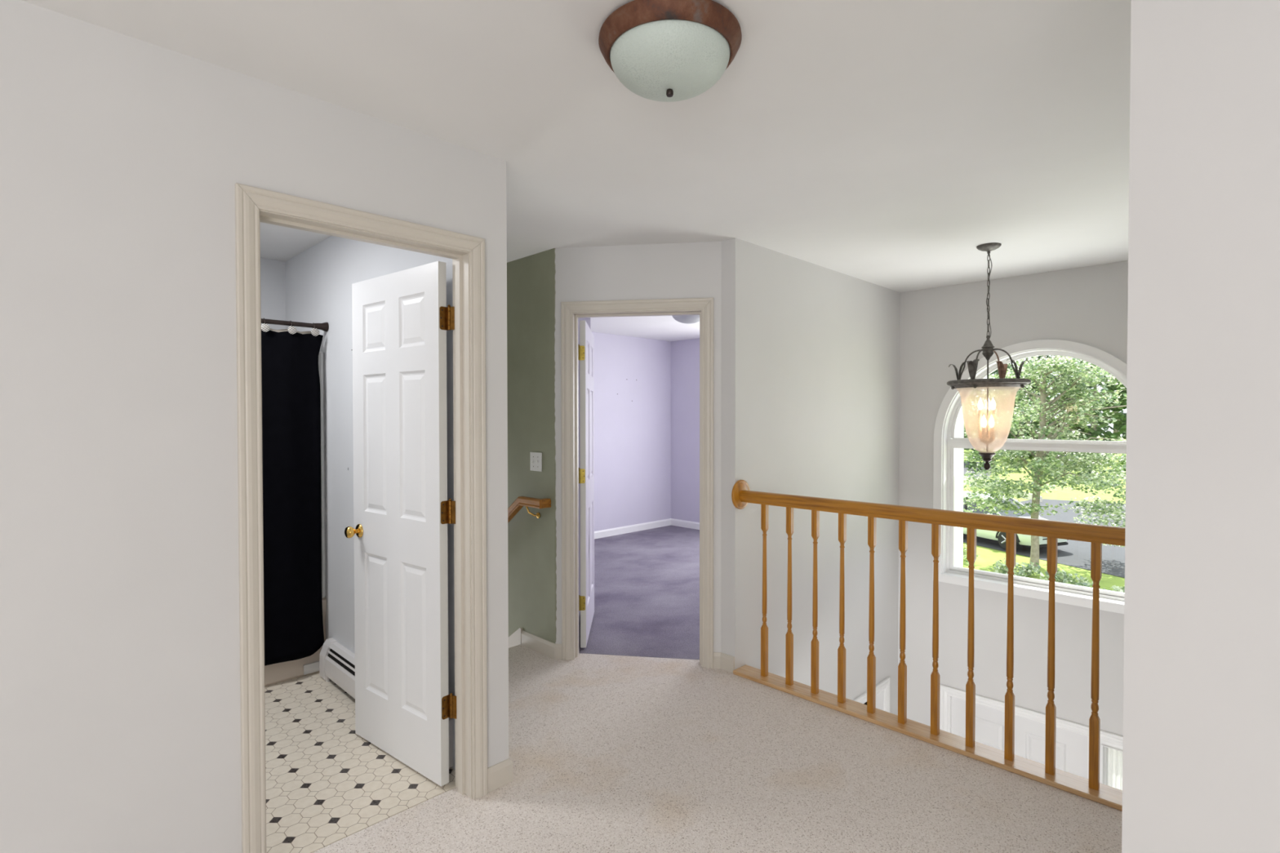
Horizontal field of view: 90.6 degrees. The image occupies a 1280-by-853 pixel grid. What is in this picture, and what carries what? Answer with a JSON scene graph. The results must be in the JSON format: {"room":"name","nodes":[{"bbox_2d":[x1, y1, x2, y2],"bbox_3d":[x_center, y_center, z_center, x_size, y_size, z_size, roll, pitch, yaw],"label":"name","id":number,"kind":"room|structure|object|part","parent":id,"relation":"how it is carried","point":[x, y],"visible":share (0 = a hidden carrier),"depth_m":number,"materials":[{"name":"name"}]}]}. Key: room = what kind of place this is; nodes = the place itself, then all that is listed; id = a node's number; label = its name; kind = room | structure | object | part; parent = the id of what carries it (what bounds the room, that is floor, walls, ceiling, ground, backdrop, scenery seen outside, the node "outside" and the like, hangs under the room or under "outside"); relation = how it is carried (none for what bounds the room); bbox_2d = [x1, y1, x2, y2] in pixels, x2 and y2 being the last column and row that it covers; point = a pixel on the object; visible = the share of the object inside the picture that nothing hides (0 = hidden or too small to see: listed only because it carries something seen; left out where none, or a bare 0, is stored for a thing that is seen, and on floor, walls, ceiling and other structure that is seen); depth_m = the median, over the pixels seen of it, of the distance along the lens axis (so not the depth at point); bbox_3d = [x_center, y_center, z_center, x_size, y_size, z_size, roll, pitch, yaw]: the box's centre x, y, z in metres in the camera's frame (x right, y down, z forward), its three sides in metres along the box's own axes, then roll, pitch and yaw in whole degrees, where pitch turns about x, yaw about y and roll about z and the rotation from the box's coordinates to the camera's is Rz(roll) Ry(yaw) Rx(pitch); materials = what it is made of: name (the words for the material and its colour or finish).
{"room":"upstairs hallway landing","nodes":[
{"label":"upstairs hallway landing","id":0,"kind":"room"},
{"bbox_2d":[260,257,285,329],"bbox_3d":[-2.890,0.171,3.541,0.110,2.441,1.633,1,1,45],"label":"wall","id":1,"kind":"structure","parent":0,"point":[273,272],"depth_m":4.01,"materials":[{"name":"paint"}]},
{"bbox_2d":[318,351,325,598],"bbox_3d":[-2.563,0.280,3.299,0.693,1.399,1.516,1,1,45],"label":"shower surround","id":2,"kind":"object","parent":1,"relation":"attached to","point":[321,357],"visible":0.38,"depth_m":3.58,"materials":[{"name":"white plastic"}]},
{"bbox_2d":[284,235,455,770],"bbox_3d":[-2.043,0.165,3.930,3.958,2.441,0.115,1,1,45],"label":"wall","id":3,"kind":"structure","parent":0,"point":[319,279],"depth_m":3.42,"materials":[{"name":"paint"}]},
{"bbox_2d":[261,318,328,332],"bbox_3d":[-2.288,-0.549,3.011,0.054,0.054,1.512,1,1,45],"label":"shower rod","id":4,"kind":"object","parent":3,"relation":"attached to","point":[324,326],"visible":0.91,"depth_m":3.44,"materials":[{"name":"brown metal"}]},
{"bbox_2d":[261,319,270,332],"bbox_3d":[-1.969,-0.532,3.318,0.051,0.076,0.043,1,1,45],"label":"curtain hook","id":5,"kind":"object","parent":4,"relation":"hanging from","point":[264,327],"visible":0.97,"depth_m":3.30,"materials":[{"name":"white"}]},
{"bbox_3d":[-2.288,-0.549,3.011,0.025,0.025,1.511,1,1,45],"label":"rod","id":6,"kind":"part","parent":4,"relation":"part of","materials":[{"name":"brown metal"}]},
{"bbox_2d":[269,328,311,333],"bbox_3d":[-2.314,0.179,3.038,0.017,1.401,1.426,1,1,45],"label":"curtain liner","id":7,"kind":"object","parent":4,"relation":"hanging from","point":[273,330],"visible":0.12,"depth_m":3.42,"materials":[{"name":"white plastic"}]},
{"bbox_2d":[261,329,324,666],"bbox_3d":[-2.278,0.385,3.026,0.038,1.782,1.455,1,1,45],"label":"shower curtain","id":8,"kind":"object","parent":4,"relation":"hanging from","point":[291,380],"visible":0.25,"depth_m":3.41,"materials":[{"name":"black fabric"}]},
{"bbox_2d":[288,320,297,333],"bbox_3d":[-1.879,-0.534,3.409,0.051,0.076,0.043,1,1,45],"label":"curtain hook","id":9,"kind":"object","parent":4,"relation":"hanging from","point":[291,330],"visible":1,"depth_m":3.39,"materials":[{"name":"ceramic"}]},
{"bbox_2d":[311,323,319,336],"bbox_3d":[-1.798,-0.535,3.490,0.051,0.076,0.043,1,1,45],"label":"curtain hook","id":10,"kind":"object","parent":4,"relation":"hanging from","point":[314,331],"visible":1,"depth_m":3.47,"materials":[{"name":"ceramic"}]},
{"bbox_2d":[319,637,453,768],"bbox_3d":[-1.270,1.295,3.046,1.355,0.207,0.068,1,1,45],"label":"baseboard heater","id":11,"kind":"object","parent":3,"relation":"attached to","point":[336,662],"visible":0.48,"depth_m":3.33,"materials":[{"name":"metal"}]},
{"bbox_3d":[-1.248,1.287,3.043,1.240,0.183,0.042,1,1,45],"label":"plate","id":12,"kind":"part","parent":11,"relation":"part of","materials":[{"name":"metal"}]},
{"bbox_2d":[0,0,959,852],"bbox_3d":[-0.685,1.344,2.406,0.143,5.827,10.405,1,1,45],"label":"wall","id":13,"kind":"structure","parent":0,"point":[122,157],"depth_m":1.74,"materials":[{"name":"white paint"}]},
{"bbox_2d":[235,182,487,852],"bbox_3d":[-0.917,0.353,2.167,0.135,2.117,0.812,1,1,45],"label":"door frame","id":14,"kind":"structure","parent":13,"relation":"attached to","point":[254,206],"depth_m":2.12,"materials":[{"name":"beige wood"}]},
{"bbox_2d":[344,261,456,786],"bbox_3d":[-1.021,0.378,2.631,0.701,2.028,0.162,1,1,43],"label":"door","id":15,"kind":"structure","parent":13,"relation":"in","point":[401,320],"depth_m":2.60,"materials":[{"name":"white wood"}]},
{"bbox_3d":[-1.270,0.465,2.790,0.052,0.052,0.054,1,1,45],"label":"knob","id":16,"kind":"part","parent":15,"relation":"part of","materials":[{"name":"gold metal"}]},
{"bbox_2d":[487,757,513,793],"bbox_3d":[-2.846,1.386,1.037,1.235,0.090,5.395,1,1,45],"label":"baseboard","id":17,"kind":"structure","parent":13,"relation":"attached to","point":[499,775],"depth_m":2.47,"materials":[{"name":"beige wood"}]},
{"bbox_2d":[853,676,889,712],"bbox_3d":[1.591,3.052,4.718,0.133,2.136,0.954,1,1,45],"label":"door frame","id":18,"kind":"structure","parent":13,"relation":"attached to","point":[882,688],"depth_m":4.96,"materials":[{"name":"white wood"}]},
{"bbox_2d":[957,408,964,567],"bbox_3d":[2.551,1.327,5.792,0.339,5.750,1.290,1,1,45],"label":"window frame","id":19,"kind":"structure","parent":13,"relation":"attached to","point":[961,422],"depth_m":6.07,"materials":[{"name":"white"}]},
{"bbox_2d":[506,248,555,643],"bbox_3d":[-1.592,1.524,4.947,3.188,5.191,0.115,1,1,45],"label":"wall","id":20,"kind":"structure","parent":0,"point":[531,278],"depth_m":3.92,"materials":[{"name":"green paint"}]},
{"bbox_2d":[508,628,519,648],"bbox_3d":[-1.549,2.204,4.826,2.234,1.874,0.012,1,1,45],"label":"skirt board","id":21,"kind":"object","parent":20,"relation":"attached to","point":[513,640],"visible":0.14,"depth_m":4.06,"materials":[{"name":"beige wood"}]},
{"bbox_2d":[507,496,551,523],"bbox_3d":[-1.363,1.186,4.571,2.266,1.529,0.086,1,1,45],"label":"stair handrail","id":22,"kind":"object","parent":20,"relation":"attached to","point":[521,501],"visible":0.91,"depth_m":3.85,"materials":[{"name":"brown wood"}]},
{"bbox_2d":[529,452,542,471],"bbox_3d":[-0.643,0.216,3.885,0.118,0.115,0.017,1,1,45],"label":"light switch","id":23,"kind":"object","parent":20,"relation":"attached to","point":[535,458],"visible":1,"depth_m":3.88,"materials":[{"name":"white plastic"}]},
{"bbox_2d":[519,627,561,659],"bbox_3d":[-0.618,1.337,3.884,0.397,0.114,0.036,1,1,41],"label":"baseboard","id":24,"kind":"structure","parent":20,"relation":"attached to","point":[544,646],"depth_m":3.87,"materials":[{"name":"beige wood"}]},
{"bbox_2d":[21,0,1131,341],"bbox_3d":[0.068,-1.083,1.681,10.300,0.120,10.500,1,1,45],"label":"ceiling","id":25,"kind":"structure","parent":0,"point":[882,143],"depth_m":2.10,"materials":[{"name":"paint"}]},
{"bbox_2d":[598,0,742,102],"bbox_3d":[0.078,-0.947,1.666,0.374,0.152,0.374,1,1,45],"label":"ceiling light","id":26,"kind":"object","parent":25,"relation":"attached to","point":[664,51],"visible":1,"depth_m":1.56,"materials":[{"name":"white glass"}]},
{"bbox_3d":[0.078,-0.931,1.666,0.315,0.091,0.315,1,1,45],"label":"lamp shade","id":27,"kind":"part","parent":26,"relation":"part of","materials":[{"name":"white glass"}]},
{"bbox_2d":[671,315,699,324],"bbox_3d":[0.454,-1.021,5.861,0.350,0.135,0.350,1,1,45],"label":"ceiling light","id":28,"kind":"object","parent":25,"relation":"attached to","point":[687,319],"visible":0.48,"depth_m":5.78,"materials":[{"name":"white glass"}]},
{"bbox_2d":[946,242,1031,470],"bbox_3d":[2.037,-0.400,3.705,0.433,1.313,0.433,-1,1,-43],"label":"hanging lantern","id":29,"kind":"object","parent":25,"relation":"hanging from","point":[986,435],"visible":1,"depth_m":3.68,"materials":[{"name":"glass"}]},
{"bbox_3d":[1.968,-0.361,3.767,0.133,0.187,0.009,1,1,42],"label":"arm","id":30,"kind":"part","parent":29,"relation":"part of","materials":[{"name":"metal"}]},
{"bbox_2d":[977,398,982,439],"bbox_3d":[2.009,-0.048,3.737,0.029,0.245,0.029,1,1,45],"label":"candle","id":31,"kind":"object","parent":29,"relation":"on","point":[980,403],"depth_m":3.73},
{"bbox_3d":[1.960,-0.359,3.655,0.133,0.187,0.009,-1,1,-33],"label":"arm","id":32,"kind":"part","parent":29,"relation":"part of","materials":[{"name":"metal"}]},
{"bbox_2d":[981,414,986,438],"bbox_3d":[2.007,0.001,3.693,0.029,0.138,0.029,1,1,45],"label":"candle","id":33,"kind":"object","parent":29,"relation":"on","point":[984,433],"depth_m":3.69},
{"bbox_3d":[2.037,-0.120,3.709,0.009,0.540,0.009,1,1,45],"label":"stem","id":34,"kind":"part","parent":29,"relation":"part of","materials":[{"name":"metal"}]},
{"bbox_2d":[985,399,990,437],"bbox_3d":[2.058,-0.048,3.742,0.029,0.245,0.029,1,1,45],"label":"candle","id":35,"kind":"object","parent":29,"relation":"on","point":[988,399],"depth_m":3.73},
{"bbox_3d":[2.036,-0.762,3.699,0.013,0.495,0.022,0,1,18],"label":"chain","id":36,"kind":"part","parent":29,"relation":"part of","materials":[{"name":"metal"}]},
{"bbox_3d":[2.038,-0.765,3.697,0.030,0.501,0.016,0,1,-21],"label":"cord","id":37,"kind":"part","parent":29,"relation":"part of","materials":[{"name":"metal"}]},
{"bbox_2d":[988,415,994,438],"bbox_3d":[2.041,0.001,3.675,0.029,0.138,0.029,1,1,45],"label":"candle","id":38,"kind":"object","parent":29,"relation":"on","point":[991,429],"depth_m":3.67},
{"bbox_2d":[990,397,995,438],"bbox_3d":[2.069,-0.048,3.711,0.029,0.245,0.029,1,1,45],"label":"candle","id":39,"kind":"object","parent":29,"relation":"on","point":[993,405],"depth_m":3.70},
{"bbox_3d":[2.113,-0.361,3.756,0.133,0.187,0.009,-1,1,-33],"label":"arm","id":40,"kind":"part","parent":29,"relation":"part of","materials":[{"name":"metal"}]},
{"bbox_3d":[2.099,-0.359,3.639,0.133,0.187,0.013,1,1,45],"label":"arm","id":41,"kind":"part","parent":29,"relation":"part of","materials":[{"name":"metal"}]},
{"bbox_2d":[577,317,590,612],"bbox_3d":[-1.322,0.144,5.223,2.048,2.441,0.649,1,1,45],"label":"wall","id":42,"kind":"structure","parent":0,"point":[587,319],"depth_m":4.66,"materials":[{"name":"purple paint"}]},
{"bbox_2d":[591,331,671,531],"bbox_3d":[-0.980,0.114,7.100,0.115,2.441,4.059,1,1,45],"label":"wall","id":43,"kind":"structure","parent":0,"point":[633,439],"depth_m":7.89,"materials":[{"name":"purple paint"}]},
{"bbox_2d":[594,518,699,538],"bbox_3d":[0.449,1.303,6.166,3.250,0.090,3.150,1,1,45],"label":"baseboard","id":44,"kind":"structure","parent":43,"relation":"attached to","point":[670,522],"depth_m":8.07,"materials":[{"name":"white wood"}]},
{"bbox_2d":[554,241,721,652],"bbox_3d":[-0.013,0.166,3.745,0.980,2.441,0.115,0,1,8],"label":"wall","id":45,"kind":"structure","parent":0,"point":[682,270],"depth_m":3.66,"materials":[{"name":"white paint"}]},
{"bbox_2d":[554,248,556,642],"bbox_3d":[-0.502,0.116,3.758,0.011,2.340,0.001,0,1,8],"label":"paint edge","id":46,"kind":"structure","parent":45,"relation":"attached to","point":[554,248],"depth_m":3.76,"materials":[{"name":"white paint"}]},
{"bbox_2d":[577,320,594,648],"bbox_3d":[-0.353,0.353,4.251,0.057,2.022,0.746,0,1,2],"label":"door","id":47,"kind":"structure","parent":45,"relation":"in","point":[585,348],"depth_m":3.96,"materials":[{"name":"white wood"}]},
{"bbox_2d":[560,297,713,668],"bbox_3d":[-0.014,0.326,3.740,0.893,2.120,0.135,0,1,8],"label":"door frame","id":48,"kind":"structure","parent":45,"relation":"attached to","point":[571,311],"depth_m":3.70,"materials":[{"name":"beige wood"}]},
{"bbox_2d":[713,652,734,673],"bbox_3d":[0.480,1.343,3.607,0.134,0.090,0.030,1,1,34],"label":"baseboard","id":49,"kind":"structure","parent":45,"relation":"attached to","point":[723,661],"depth_m":3.61,"materials":[{"name":"beige wood"}]},
{"bbox_2d":[671,337,699,522],"bbox_3d":[1.716,1.534,7.328,3.408,5.291,0.280,1,1,45],"label":"wall","id":50,"kind":"structure","parent":0,"point":[685,354],"depth_m":8.23,"materials":[{"name":"purple paint"}]},
{"bbox_2d":[264,525,1122,852],"bbox_3d":[0.209,1.562,1.400,9.650,0.281,10.240,1,1,45],"label":"floor","id":51,"kind":"structure","parent":0,"point":[608,753],"depth_m":2.55,"materials":[{"name":"beige carpet"}]},
{"bbox_2d":[264,597,326,686],"bbox_3d":[-2.562,1.188,3.312,0.694,0.415,1.515,1,1,45],"label":"bathtub","id":52,"kind":"object","parent":51,"relation":"on","point":[274,673],"visible":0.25,"depth_m":3.50,"materials":[{"name":"beige ceramic"}]},
{"bbox_2d":[731,480,1124,811],"bbox_3d":[1.249,0.854,2.908,1.930,1.087,0.166,1,1,45],"label":"balustrade","id":53,"kind":"object","parent":51,"relation":"on","point":[1091,788],"visible":0.99,"depth_m":2.81,"materials":[{"name":"brown wood"}]},
{"bbox_3d":[1.246,1.387,2.912,1.930,0.021,0.125,1,1,45],"label":"shoe plate","id":54,"kind":"part","parent":53,"relation":"part of","materials":[{"name":"brown wood"}]},
{"bbox_3d":[1.256,0.401,2.893,1.909,0.064,0.061,1,1,45],"label":"handrail","id":55,"kind":"part","parent":53,"relation":"part of","materials":[{"name":"brown wood"}]},
{"bbox_2d":[720,237,737,669],"bbox_3d":[0.506,0.307,3.592,0.098,2.721,0.020,1,1,45],"label":"wall","id":56,"kind":"structure","parent":0,"point":[730,246],"depth_m":3.58,"materials":[{"name":"white paint"}]},
{"bbox_2d":[897,260,1128,736],"bbox_3d":[2.830,1.526,4.501,1.932,5.191,0.150,1,1,45],"label":"wall","id":57,"kind":"structure","parent":0,"point":[940,326],"depth_m":4.63,"materials":[{"name":"white paint"}]},
{"bbox_2d":[951,696,1087,778],"bbox_3d":[2.697,3.090,4.590,0.890,2.033,0.108,1,1,45],"label":"door","id":58,"kind":"structure","parent":57,"relation":"in","point":[1071,748],"depth_m":4.53,"materials":[{"name":"white wood"}]},
{"bbox_2d":[933,339,1127,613],"bbox_3d":[2.820,0.300,4.457,1.404,1.804,0.148,1,1,45],"label":"window","id":59,"kind":"structure","parent":57,"relation":"in","point":[945,442],"depth_m":4.57,"materials":[{"name":"white wood"}]},
{"bbox_3d":[2.853,0.638,4.495,1.226,0.960,0.030,1,1,45],"label":"sash","id":60,"kind":"part","parent":59,"relation":"part of","materials":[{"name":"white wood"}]},
{"bbox_3d":[2.852,-0.205,4.482,1.226,0.622,0.030,1,1,45],"label":"arched sash","id":61,"kind":"part","parent":59,"relation":"part of","materials":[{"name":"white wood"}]},
{"bbox_2d":[939,684,1123,746],"bbox_3d":[2.879,3.062,4.451,1.439,2.120,0.148,1,1,45],"label":"door frame","id":62,"kind":"structure","parent":57,"relation":"attached to","point":[946,692],"depth_m":4.59,"materials":[{"name":"white wood"}]},
{"bbox_2d":[1087,736,1100,779],"bbox_3d":[3.067,3.095,4.280,0.062,2.060,0.126,1,1,45],"label":"post","id":63,"kind":"object","parent":57,"relation":"attached to","point":[1087,736],"visible":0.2,"depth_m":4.24,"materials":[{"name":"white wood"}]},
{"bbox_2d":[1099,740,1123,783],"bbox_3d":[3.207,3.104,4.116,0.364,2.048,0.040,1,1,45],"label":"window","id":64,"kind":"structure","parent":57,"relation":"in","point":[1114,746],"depth_m":4.21,"materials":[{"name":"white wood"}]},
{"bbox_2d":[1101,744,1122,790],"bbox_3d":[3.182,2.995,4.095,0.340,1.766,0.018,1,1,45],"label":"sheer curtain","id":65,"kind":"object","parent":64,"relation":"attached to","point":[1112,775],"visible":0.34,"depth_m":4.16,"materials":[{"name":"fabric"}]},
{"bbox_3d":[3.182,2.116,4.082,0.340,0.008,0.008,1,1,45],"label":"curtain rod","id":66,"kind":"part","parent":65,"relation":"part of","materials":[{"name":"white metal"}]},
{"bbox_2d":[1121,0,1279,852],"bbox_3d":[3.729,1.579,1.065,4.195,5.191,3.740,1,1,45],"label":"wall","id":67,"kind":"structure","parent":0,"point":[1201,751],"depth_m":1.12,"materials":[{"name":"white paint"}]},
{"label":"outside","id":68,"kind":"structure","parent":0,"visible":0},
{"bbox_2d":[963,498,1125,577],"bbox_3d":[12.608,3.855,26.843,32.000,0.001,21.486,1,1,45],"label":"road","id":69,"kind":"structure","parent":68,"point":[1077,553],"depth_m":20.56,"materials":[{"name":"grey asphalt"}]},
{"bbox_2d":[963,491,1067,550],"bbox_3d":[12.054,3.159,21.777,2.000,1.550,4.515,0,1,-22],"label":"parked car","id":70,"kind":"object","parent":69,"relation":"on","point":[1024,540],"visible":0.16,"depth_m":20.75,"materials":[{"name":"green paint"}]},
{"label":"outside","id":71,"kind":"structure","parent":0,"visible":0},
{"bbox_2d":[963,435,1125,591],"bbox_3d":[40.245,3.084,75.752,170.000,0.001,156.000,1,1,45],"label":"lawn","id":72,"kind":"structure","parent":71,"point":[988,557],"depth_m":20.63,"materials":[{"name":"green plant"}]},
{"bbox_2d":[963,543,980,564],"bbox_3d":[9.027,3.750,18.639,1.764,0.548,1.993,1,1,45],"label":"shrub","id":73,"kind":"object","parent":72,"relation":"on","point":[965,545],"visible":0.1,"depth_m":18.58,"materials":[{"name":"green plant"}]},
{"bbox_2d":[970,363,1013,451],"bbox_3d":[39.598,-4.732,74.234,8.736,15.691,8.599,1,1,45],"label":"tree","id":74,"kind":"object","parent":72,"relation":"on","point":[996,371],"visible":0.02,"depth_m":72.52,"materials":[{"name":"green plant"}]},
{"bbox_2d":[964,450,1022,472],"bbox_3d":[27.885,2.600,50.132,4.168,1.907,4.195,1,1,45],"label":"bush","id":75,"kind":"object","parent":72,"relation":"on","point":[973,464],"visible":0.32,"depth_m":50.05,"materials":[{"name":"green plant"}]},
{"bbox_2d":[963,475,1042,502],"bbox_3d":[20.443,3.453,36.951,0.105,0.500,11.292,0,1,5],"label":"curb","id":76,"kind":"object","parent":72,"relation":"on","point":[1030,495],"visible":0.29,"depth_m":33.35,"materials":[{"name":"concrete"}]},
{"bbox_2d":[990,557,1041,577],"bbox_3d":[9.979,3.870,16.916,1.273,0.505,1.513,1,1,45],"label":"shrub","id":77,"kind":"object","parent":72,"relation":"on","point":[1029,568],"visible":0.7,"depth_m":16.85,"materials":[{"name":"green plant"}]},
{"bbox_2d":[984,366,1055,460],"bbox_3d":[36.040,-1.119,60.181,6.044,9.234,6.345,1,1,45],"label":"tree","id":78,"kind":"object","parent":72,"relation":"on","point":[1002,434],"visible":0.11,"depth_m":59.29,"materials":[{"name":"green plant"}]},
{"bbox_2d":[989,355,1062,438],"bbox_3d":[55.003,-7.384,89.949,10.802,20.475,10.549,1,1,45],"label":"tree","id":79,"kind":"object","parent":72,"relation":"on","point":[1046,356],"visible":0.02,"depth_m":88.65,"materials":[{"name":"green plant"}]},
{"bbox_2d":[963,355,1126,566],"bbox_3d":[11.638,0.740,18.021,6.266,6.638,5.310,1,1,33],"label":"leafy tree","id":80,"kind":"object","parent":72,"relation":"on","point":[1065,365],"visible":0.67,"depth_m":17.66,"materials":[{"name":"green plant"}]},
{"bbox_2d":[1022,355,1102,439],"bbox_3d":[49.536,-5.679,74.082,8.191,17.569,8.589,1,1,45],"label":"tree","id":81,"kind":"object","parent":72,"relation":"on","point":[1038,357],"visible":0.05,"depth_m":73.86,"materials":[{"name":"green plant"}]},
{"bbox_2d":[1033,451,1095,475],"bbox_3d":[31.502,2.606,47.045,4.177,1.930,4.146,1,1,45],"label":"bush","id":82,"kind":"object","parent":72,"relation":"on","point":[1090,472],"visible":0.06,"depth_m":46.10,"materials":[{"name":"green plant"}]},
{"bbox_2d":[1040,568,1093,587],"bbox_3d":[10.714,3.890,15.841,1.190,0.477,1.394,1,1,45],"label":"shrub","id":83,"kind":"object","parent":72,"relation":"on","point":[1060,576],"visible":0.62,"depth_m":15.83,"materials":[{"name":"green plant"}]},
{"bbox_2d":[1057,360,1126,462],"bbox_3d":[43.208,-1.973,59.997,6.482,10.822,6.202,1,1,45],"label":"tree","id":84,"kind":"object","parent":72,"relation":"on","point":[1120,425],"visible":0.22,"depth_m":58.33,"materials":[{"name":"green plant"}]},
{"bbox_2d":[1085,387,1126,440],"bbox_3d":[67.643,-7.469,89.849,10.388,20.625,10.791,1,1,45],"label":"tree","id":85,"kind":"object","parent":72,"relation":"on","point":[1101,389],"visible":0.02,"depth_m":89.73,"materials":[{"name":"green plant"}]},
{"bbox_2d":[1102,585,1124,592],"bbox_3d":[11.549,3.900,14.808,1.151,0.466,1.430,1,1,45],"label":"shrub","id":86,"kind":"object","parent":72,"relation":"on","point":[1122,589],"visible":0.09,"depth_m":14.82,"materials":[{"name":"green plant"}]},
{"bbox_2d":[1104,375,1126,438],"bbox_3d":[59.326,-5.174,74.173,8.370,16.540,8.528,1,1,45],"label":"tree","id":87,"kind":"object","parent":72,"relation":"on","point":[1125,431],"visible":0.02,"depth_m":76.10,"materials":[{"name":"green plant"}]},
{"bbox_2d":[1106,453,1125,475],"bbox_3d":[35.187,2.654,44.127,4.358,1.882,4.168,1,1,45],"label":"bush","id":88,"kind":"object","parent":72,"relation":"on","point":[1121,461],"visible":0.08,"depth_m":44.41,"materials":[{"name":"green plant"}]},
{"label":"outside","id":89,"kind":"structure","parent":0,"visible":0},
{"bbox_2d":[963,461,995,478],"bbox_3d":[25.900,3.268,63.932,26.400,0.001,33.000,1,1,45],"label":"street","id":90,"kind":"structure","parent":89,"point":[965,469],"depth_m":49.27,"materials":[{"name":"grey asphalt"}]},
{"bbox_2d":[964,389,977,450],"bbox_3d":[28.797,-1.430,59.952,6.381,9.610,6.659,1,1,45],"label":"tree","id":91,"kind":"object","parent":90,"relation":"on","point":[972,421],"visible":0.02,"depth_m":58.36,"materials":[{"name":"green plant"}]}
]}

